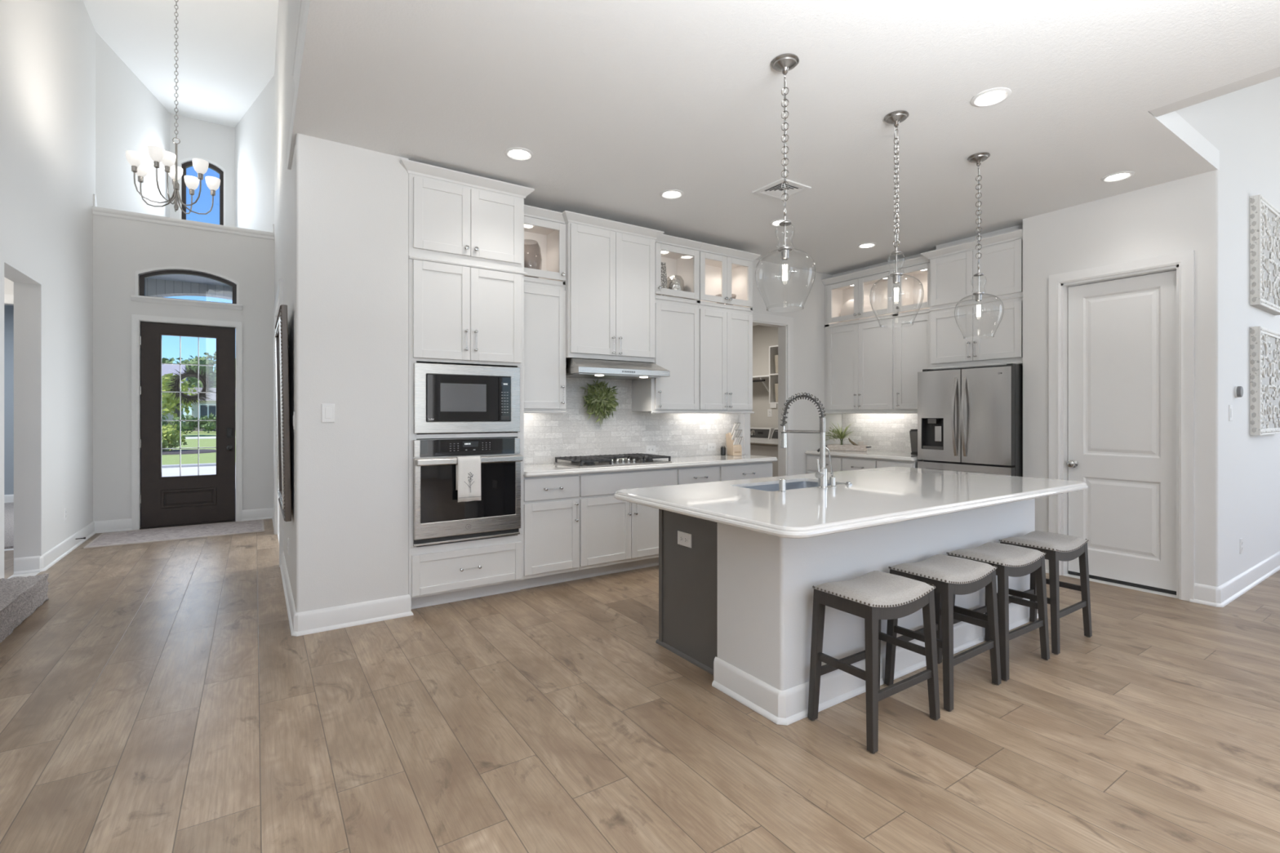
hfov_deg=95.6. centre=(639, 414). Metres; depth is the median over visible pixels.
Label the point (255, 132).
wall
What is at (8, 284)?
wall
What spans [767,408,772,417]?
outlet
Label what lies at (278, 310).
door frame
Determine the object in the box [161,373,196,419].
tree
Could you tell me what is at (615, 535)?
base cabinet
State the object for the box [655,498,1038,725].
kitchen island
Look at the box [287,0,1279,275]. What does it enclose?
ceiling
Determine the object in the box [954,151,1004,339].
pendant light
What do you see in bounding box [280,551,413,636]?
baseboard
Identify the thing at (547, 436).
backsplash
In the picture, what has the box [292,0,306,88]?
trim
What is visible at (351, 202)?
wall
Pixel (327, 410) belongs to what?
light switch
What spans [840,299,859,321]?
plate
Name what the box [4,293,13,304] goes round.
trim
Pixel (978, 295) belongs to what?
socket
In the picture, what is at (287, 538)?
outlet
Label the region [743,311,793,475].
trim
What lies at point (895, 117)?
pendant light
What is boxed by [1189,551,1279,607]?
baseboard
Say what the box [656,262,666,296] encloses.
vase
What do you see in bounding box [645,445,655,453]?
outlet
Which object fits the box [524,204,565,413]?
upper cabinet
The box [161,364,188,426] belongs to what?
house
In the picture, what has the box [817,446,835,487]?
filter faucet
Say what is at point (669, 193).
recessed light
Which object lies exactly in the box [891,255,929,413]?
upper cabinet
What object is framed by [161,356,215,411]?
tree
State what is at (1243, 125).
wall
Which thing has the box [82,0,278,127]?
ceiling
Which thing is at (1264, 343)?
carved panel
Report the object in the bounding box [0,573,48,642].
stair
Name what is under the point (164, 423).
hedge
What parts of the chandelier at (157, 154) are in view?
lamp shade, lamp shade, arm, arm, lamp shade, arm, lamp shade, arm, lamp shade, stem, chain, arm, arm, lamp shade, arm, lamp shade, lamp shade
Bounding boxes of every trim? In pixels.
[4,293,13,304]
[93,194,274,232]
[134,266,239,304]
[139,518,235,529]
[178,157,225,225]
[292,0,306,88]
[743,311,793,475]
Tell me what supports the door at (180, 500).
attached to the door frame at (135, 318)
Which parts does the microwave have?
door, control panel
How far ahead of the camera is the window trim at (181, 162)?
8.62 m
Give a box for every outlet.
[63,507,66,520]
[287,537,288,555]
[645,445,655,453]
[677,530,691,548]
[706,443,715,450]
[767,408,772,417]
[1240,537,1243,554]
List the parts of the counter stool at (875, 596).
leg, leg, seat, nailhead trim, leg, leg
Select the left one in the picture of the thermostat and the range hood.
the range hood
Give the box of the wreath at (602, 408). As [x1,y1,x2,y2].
[580,378,619,427]
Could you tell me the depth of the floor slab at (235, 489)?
8.80 m
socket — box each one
[777,246,791,260]
[889,272,902,284]
[973,292,984,301]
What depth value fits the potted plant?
6.87 m
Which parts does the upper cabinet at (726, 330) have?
glass door, door, frame, crown moulding, glass door, door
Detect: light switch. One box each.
[293,411,294,430]
[321,403,334,422]
[1228,404,1232,421]
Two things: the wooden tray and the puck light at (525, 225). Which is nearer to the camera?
the puck light at (525, 225)
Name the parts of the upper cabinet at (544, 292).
frame, crown moulding, glass door, door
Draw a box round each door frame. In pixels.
[131,314,242,530]
[277,310,279,534]
[752,320,786,476]
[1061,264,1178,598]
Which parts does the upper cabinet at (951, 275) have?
door, door, crown moulding, door, door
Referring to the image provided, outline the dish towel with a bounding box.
[456,455,480,502]
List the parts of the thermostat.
wall plate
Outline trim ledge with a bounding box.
[92,205,274,239]
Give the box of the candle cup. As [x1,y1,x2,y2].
[857,441,864,445]
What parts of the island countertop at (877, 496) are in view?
air gap cap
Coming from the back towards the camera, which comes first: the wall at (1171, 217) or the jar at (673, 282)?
the jar at (673, 282)
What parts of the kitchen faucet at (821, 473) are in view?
support arm, lever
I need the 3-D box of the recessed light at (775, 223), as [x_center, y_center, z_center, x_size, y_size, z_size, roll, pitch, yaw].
[1.252,-1.705,5.170,0.188,0.008,0.188,0,0,-34]
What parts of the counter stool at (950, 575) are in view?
leg, leg, seat, nailhead trim, leg, leg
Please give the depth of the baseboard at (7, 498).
8.70 m
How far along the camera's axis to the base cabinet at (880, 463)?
5.88 m
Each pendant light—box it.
[755,53,815,308]
[869,110,924,326]
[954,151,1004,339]
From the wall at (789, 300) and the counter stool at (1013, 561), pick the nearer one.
the counter stool at (1013, 561)
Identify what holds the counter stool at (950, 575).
on the floor at (162, 697)
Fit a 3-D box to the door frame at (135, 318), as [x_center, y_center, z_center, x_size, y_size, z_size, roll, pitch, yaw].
[-5.444,0.090,7.009,1.054,2.499,0.020,0,0,-34]
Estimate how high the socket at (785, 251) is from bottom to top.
0.053 m
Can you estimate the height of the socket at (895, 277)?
0.053 m
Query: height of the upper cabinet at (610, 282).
1.163 m
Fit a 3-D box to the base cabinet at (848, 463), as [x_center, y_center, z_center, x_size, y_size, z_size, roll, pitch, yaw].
[2.618,0.903,6.419,0.709,0.872,0.422,0,0,-34]
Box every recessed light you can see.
[504,146,533,160]
[659,189,684,199]
[769,218,791,226]
[857,242,876,248]
[970,87,1011,106]
[1101,171,1134,182]
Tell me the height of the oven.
0.712 m
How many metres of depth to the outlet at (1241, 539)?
4.38 m
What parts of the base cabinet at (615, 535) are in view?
door, door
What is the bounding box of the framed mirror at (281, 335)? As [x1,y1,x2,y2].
[274,304,291,521]
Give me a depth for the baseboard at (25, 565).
5.54 m
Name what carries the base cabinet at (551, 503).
on the floor at (162, 697)
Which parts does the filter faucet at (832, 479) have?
spout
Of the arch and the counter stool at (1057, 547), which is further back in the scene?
the arch
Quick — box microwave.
[413,362,519,433]
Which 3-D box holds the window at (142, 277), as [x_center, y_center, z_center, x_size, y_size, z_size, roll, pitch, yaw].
[-5.505,-1.570,7.100,0.942,0.360,0.050,0,0,-34]
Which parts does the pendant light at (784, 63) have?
cord, chain, stem, lamp shade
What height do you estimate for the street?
0.160 m
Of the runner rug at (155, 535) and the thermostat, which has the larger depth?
the runner rug at (155, 535)
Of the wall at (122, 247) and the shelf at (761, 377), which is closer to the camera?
the wall at (122, 247)
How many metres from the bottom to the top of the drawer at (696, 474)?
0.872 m
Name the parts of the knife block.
knife handle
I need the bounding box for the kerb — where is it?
[161,462,235,467]
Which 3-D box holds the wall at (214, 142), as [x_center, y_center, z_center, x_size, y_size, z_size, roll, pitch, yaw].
[-6.569,-3.275,8.723,1.300,2.230,0.140,0,0,-34]
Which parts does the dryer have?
lid handle, lid, control panel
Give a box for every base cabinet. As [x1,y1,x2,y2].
[518,474,578,589]
[572,467,676,580]
[806,453,843,474]
[842,456,877,471]
[876,459,917,467]
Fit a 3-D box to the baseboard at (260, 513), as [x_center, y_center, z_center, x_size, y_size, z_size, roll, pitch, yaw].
[-4.559,1.272,6.930,0.352,0.135,1.130,0,0,-34]
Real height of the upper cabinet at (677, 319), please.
1.616 m
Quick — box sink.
[742,480,829,491]
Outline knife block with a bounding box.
[725,422,742,455]
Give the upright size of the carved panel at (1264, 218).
0.850 m
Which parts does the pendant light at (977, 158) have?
cord, stem, chain, lamp shade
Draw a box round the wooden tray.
[825,444,871,451]
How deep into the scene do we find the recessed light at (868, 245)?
5.85 m
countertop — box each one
[523,454,777,476]
[613,466,1088,538]
[804,449,923,461]
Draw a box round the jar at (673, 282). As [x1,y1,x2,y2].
[666,275,684,297]
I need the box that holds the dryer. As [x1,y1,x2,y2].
[750,427,777,476]
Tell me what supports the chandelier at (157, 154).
hanging from the ceiling at (226, 49)
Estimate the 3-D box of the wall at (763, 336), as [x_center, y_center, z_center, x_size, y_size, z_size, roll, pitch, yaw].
[2.005,-0.035,9.042,0.100,2.750,3.350,0,0,-34]
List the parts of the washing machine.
lid, control panel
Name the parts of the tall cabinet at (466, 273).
door, door, drawer, crown moulding, door, door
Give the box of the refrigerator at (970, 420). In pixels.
[917,363,1022,476]
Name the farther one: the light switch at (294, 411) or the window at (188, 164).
the window at (188, 164)
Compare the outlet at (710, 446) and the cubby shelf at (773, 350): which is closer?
the outlet at (710, 446)
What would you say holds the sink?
in the island countertop at (877, 496)
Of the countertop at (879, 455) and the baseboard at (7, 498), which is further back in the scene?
the baseboard at (7, 498)
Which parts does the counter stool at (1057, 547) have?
leg, nailhead trim, seat, leg, leg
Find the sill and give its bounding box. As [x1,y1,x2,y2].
[130,294,242,310]
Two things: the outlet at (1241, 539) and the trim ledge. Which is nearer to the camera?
the outlet at (1241, 539)
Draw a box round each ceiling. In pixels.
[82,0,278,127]
[146,274,230,286]
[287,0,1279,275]
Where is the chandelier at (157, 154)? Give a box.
[125,0,220,214]
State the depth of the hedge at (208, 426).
46.30 m
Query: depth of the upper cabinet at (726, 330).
5.72 m
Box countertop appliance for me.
[909,429,917,455]
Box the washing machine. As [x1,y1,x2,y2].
[750,426,775,442]
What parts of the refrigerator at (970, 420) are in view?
dispenser spout, door, handle, handle, door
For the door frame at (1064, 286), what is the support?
attached to the wall at (1171, 217)
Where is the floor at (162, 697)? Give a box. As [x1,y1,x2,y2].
[0,518,1279,852]
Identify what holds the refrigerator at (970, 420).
on the floor at (162, 697)
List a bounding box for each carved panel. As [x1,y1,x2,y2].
[1249,194,1279,315]
[1249,325,1279,435]
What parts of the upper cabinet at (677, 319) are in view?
frame, door, glass door, crown moulding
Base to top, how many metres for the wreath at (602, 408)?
0.451 m
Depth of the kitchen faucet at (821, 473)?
3.35 m
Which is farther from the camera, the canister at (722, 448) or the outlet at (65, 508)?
the canister at (722, 448)
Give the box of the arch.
[145,278,232,300]
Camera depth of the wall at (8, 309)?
8.71 m
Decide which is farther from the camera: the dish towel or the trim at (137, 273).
the trim at (137, 273)
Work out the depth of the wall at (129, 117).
7.23 m
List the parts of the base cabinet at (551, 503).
drawer, door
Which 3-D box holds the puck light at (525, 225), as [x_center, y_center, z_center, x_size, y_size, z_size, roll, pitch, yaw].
[-0.917,-1.542,4.756,0.068,0.010,0.068,0,0,-34]
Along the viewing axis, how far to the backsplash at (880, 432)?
6.76 m
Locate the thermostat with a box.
[1234,386,1243,397]
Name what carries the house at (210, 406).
on the lawn
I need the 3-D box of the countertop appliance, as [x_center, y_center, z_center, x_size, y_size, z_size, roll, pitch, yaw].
[2.924,0.288,6.029,0.180,0.267,0.164,0,0,-34]
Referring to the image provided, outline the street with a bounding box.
[161,465,235,488]
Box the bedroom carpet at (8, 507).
[4,502,13,548]
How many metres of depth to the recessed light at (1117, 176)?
4.16 m
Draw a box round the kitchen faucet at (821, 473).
[779,392,827,488]
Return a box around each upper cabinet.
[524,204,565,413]
[561,210,664,362]
[631,234,702,413]
[698,242,760,413]
[821,263,895,413]
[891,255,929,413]
[920,229,1022,369]
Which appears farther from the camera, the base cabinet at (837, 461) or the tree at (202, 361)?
the tree at (202, 361)
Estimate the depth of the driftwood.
6.79 m
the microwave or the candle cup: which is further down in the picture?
the candle cup
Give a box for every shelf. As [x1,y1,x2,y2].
[752,374,777,408]
[768,345,777,404]
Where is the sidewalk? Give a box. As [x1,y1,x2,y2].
[185,435,235,439]
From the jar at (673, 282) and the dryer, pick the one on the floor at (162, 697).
the dryer
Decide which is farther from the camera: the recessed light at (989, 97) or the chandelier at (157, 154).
the chandelier at (157, 154)
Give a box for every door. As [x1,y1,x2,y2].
[139,321,235,528]
[1066,270,1176,595]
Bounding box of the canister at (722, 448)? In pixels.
[720,445,725,455]
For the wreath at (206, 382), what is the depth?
7.12 m
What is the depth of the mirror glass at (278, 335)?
4.53 m
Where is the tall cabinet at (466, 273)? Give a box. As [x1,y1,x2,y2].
[399,158,534,608]
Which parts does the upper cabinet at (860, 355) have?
glass door, door, crown moulding, frame, glass door, door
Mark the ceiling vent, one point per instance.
(773, 190)
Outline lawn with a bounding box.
[161,428,235,465]
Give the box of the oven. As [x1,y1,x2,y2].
[413,436,523,546]
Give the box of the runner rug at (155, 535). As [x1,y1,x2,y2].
[83,519,264,548]
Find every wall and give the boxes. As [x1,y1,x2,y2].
[0,0,95,578]
[4,276,13,551]
[4,304,13,494]
[93,214,274,528]
[95,31,169,217]
[169,113,235,226]
[235,75,274,232]
[274,0,408,612]
[533,259,842,475]
[750,324,777,427]
[831,224,1022,277]
[1022,172,1207,598]
[1149,66,1279,117]
[1175,76,1279,586]
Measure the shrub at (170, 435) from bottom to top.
1.268 m
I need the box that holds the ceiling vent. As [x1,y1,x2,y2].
[752,177,811,200]
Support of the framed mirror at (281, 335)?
attached to the wall at (351, 202)
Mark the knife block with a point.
(733, 439)
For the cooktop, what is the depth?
4.96 m
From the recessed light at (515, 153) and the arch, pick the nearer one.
the recessed light at (515, 153)
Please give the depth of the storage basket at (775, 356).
8.42 m
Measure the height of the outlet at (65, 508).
0.115 m
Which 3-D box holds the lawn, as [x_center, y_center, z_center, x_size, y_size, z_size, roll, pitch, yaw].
[-36.302,1.570,54.700,120.000,0.180,88.700,0,0,-34]
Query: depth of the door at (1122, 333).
4.54 m
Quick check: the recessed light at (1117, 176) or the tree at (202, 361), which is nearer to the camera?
the recessed light at (1117, 176)
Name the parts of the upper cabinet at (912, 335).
crown moulding, frame, glass door, door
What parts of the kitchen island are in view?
shoe moulding, baseboard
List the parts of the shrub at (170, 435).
crown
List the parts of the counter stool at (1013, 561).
leg, nailhead trim, seat, leg, leg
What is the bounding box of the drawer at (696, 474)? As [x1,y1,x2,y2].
[675,465,719,484]
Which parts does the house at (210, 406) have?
pane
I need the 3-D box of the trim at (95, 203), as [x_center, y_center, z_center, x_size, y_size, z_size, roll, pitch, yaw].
[-5.487,-2.415,7.082,1.728,0.150,0.130,0,0,-34]
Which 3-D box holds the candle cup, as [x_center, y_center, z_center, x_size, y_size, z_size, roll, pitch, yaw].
[2.574,0.363,6.758,0.068,0.092,0.068,0,0,-34]
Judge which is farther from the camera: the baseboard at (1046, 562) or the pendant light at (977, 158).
the baseboard at (1046, 562)
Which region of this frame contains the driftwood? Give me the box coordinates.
[848,438,857,445]
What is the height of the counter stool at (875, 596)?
0.604 m
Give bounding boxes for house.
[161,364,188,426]
[187,387,235,431]
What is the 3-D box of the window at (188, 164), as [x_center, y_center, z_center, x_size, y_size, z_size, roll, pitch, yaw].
[-6.567,-3.205,8.724,0.505,1.170,0.060,0,0,-34]
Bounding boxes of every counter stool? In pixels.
[807,570,940,754]
[884,554,1001,711]
[946,542,1049,681]
[997,530,1092,654]
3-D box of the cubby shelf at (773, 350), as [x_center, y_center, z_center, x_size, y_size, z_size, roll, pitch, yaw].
[2.253,-0.580,8.264,0.335,0.840,0.800,0,0,-34]
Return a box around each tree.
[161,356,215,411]
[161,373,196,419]
[184,351,235,388]
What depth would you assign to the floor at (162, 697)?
2.43 m
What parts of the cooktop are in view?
burner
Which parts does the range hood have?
filter panel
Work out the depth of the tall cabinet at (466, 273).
4.08 m
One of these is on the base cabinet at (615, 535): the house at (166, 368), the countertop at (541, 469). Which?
the countertop at (541, 469)
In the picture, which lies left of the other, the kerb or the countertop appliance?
the kerb
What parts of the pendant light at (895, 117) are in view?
cord, stem, chain, lamp shade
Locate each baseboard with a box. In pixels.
[4,494,13,502]
[13,518,131,574]
[241,507,273,524]
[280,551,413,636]
[1044,559,1048,573]
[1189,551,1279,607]
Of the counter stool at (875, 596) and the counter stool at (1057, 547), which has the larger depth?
the counter stool at (1057, 547)
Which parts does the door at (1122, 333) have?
knob, moulded panel, moulded panel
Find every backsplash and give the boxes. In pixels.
[524,362,738,464]
[842,413,917,452]
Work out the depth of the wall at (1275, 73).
3.08 m
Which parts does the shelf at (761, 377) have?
hanging rail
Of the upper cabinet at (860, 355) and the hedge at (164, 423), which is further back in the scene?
the hedge at (164, 423)
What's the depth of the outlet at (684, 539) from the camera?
3.19 m
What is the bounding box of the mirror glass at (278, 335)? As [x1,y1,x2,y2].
[278,335,282,492]
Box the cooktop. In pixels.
[553,453,671,467]
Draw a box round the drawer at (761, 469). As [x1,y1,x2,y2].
[718,461,773,481]
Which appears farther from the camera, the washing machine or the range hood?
the washing machine
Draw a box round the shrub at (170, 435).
[161,423,216,454]
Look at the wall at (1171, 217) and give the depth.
4.54 m
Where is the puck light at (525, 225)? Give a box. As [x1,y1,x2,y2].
[524,224,532,227]
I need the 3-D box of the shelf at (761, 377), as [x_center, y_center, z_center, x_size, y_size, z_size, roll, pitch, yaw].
[1.798,-0.341,8.971,0.318,0.482,0.840,0,0,-34]
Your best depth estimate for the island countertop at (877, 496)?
2.99 m
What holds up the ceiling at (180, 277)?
on the wall
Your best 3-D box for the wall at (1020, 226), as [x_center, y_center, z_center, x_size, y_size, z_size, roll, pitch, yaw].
[2.998,-1.633,6.197,0.350,0.153,2.249,0,0,-34]
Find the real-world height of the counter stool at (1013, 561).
0.604 m
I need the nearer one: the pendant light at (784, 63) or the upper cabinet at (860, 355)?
the pendant light at (784, 63)
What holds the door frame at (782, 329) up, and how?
attached to the wall at (789, 300)
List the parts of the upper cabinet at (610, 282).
door, crown moulding, door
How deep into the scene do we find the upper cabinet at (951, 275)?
5.42 m
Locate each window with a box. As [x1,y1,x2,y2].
[139,270,236,303]
[182,160,223,225]
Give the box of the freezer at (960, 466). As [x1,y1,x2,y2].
[917,461,1014,475]
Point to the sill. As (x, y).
(134, 298)
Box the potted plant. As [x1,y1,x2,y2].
[825,422,853,444]
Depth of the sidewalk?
36.19 m
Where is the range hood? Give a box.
[565,358,670,380]
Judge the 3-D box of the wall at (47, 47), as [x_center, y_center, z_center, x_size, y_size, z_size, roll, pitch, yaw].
[-5.449,-1.525,5.313,0.165,5.730,3.120,0,0,-34]
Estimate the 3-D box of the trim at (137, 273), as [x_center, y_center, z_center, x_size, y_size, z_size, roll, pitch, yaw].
[-5.485,-1.576,7.067,0.993,0.406,0.130,0,0,-34]
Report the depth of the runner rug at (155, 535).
6.49 m
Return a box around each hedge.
[161,416,168,426]
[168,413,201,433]
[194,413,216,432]
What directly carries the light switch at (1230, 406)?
attached to the wall at (1243, 125)

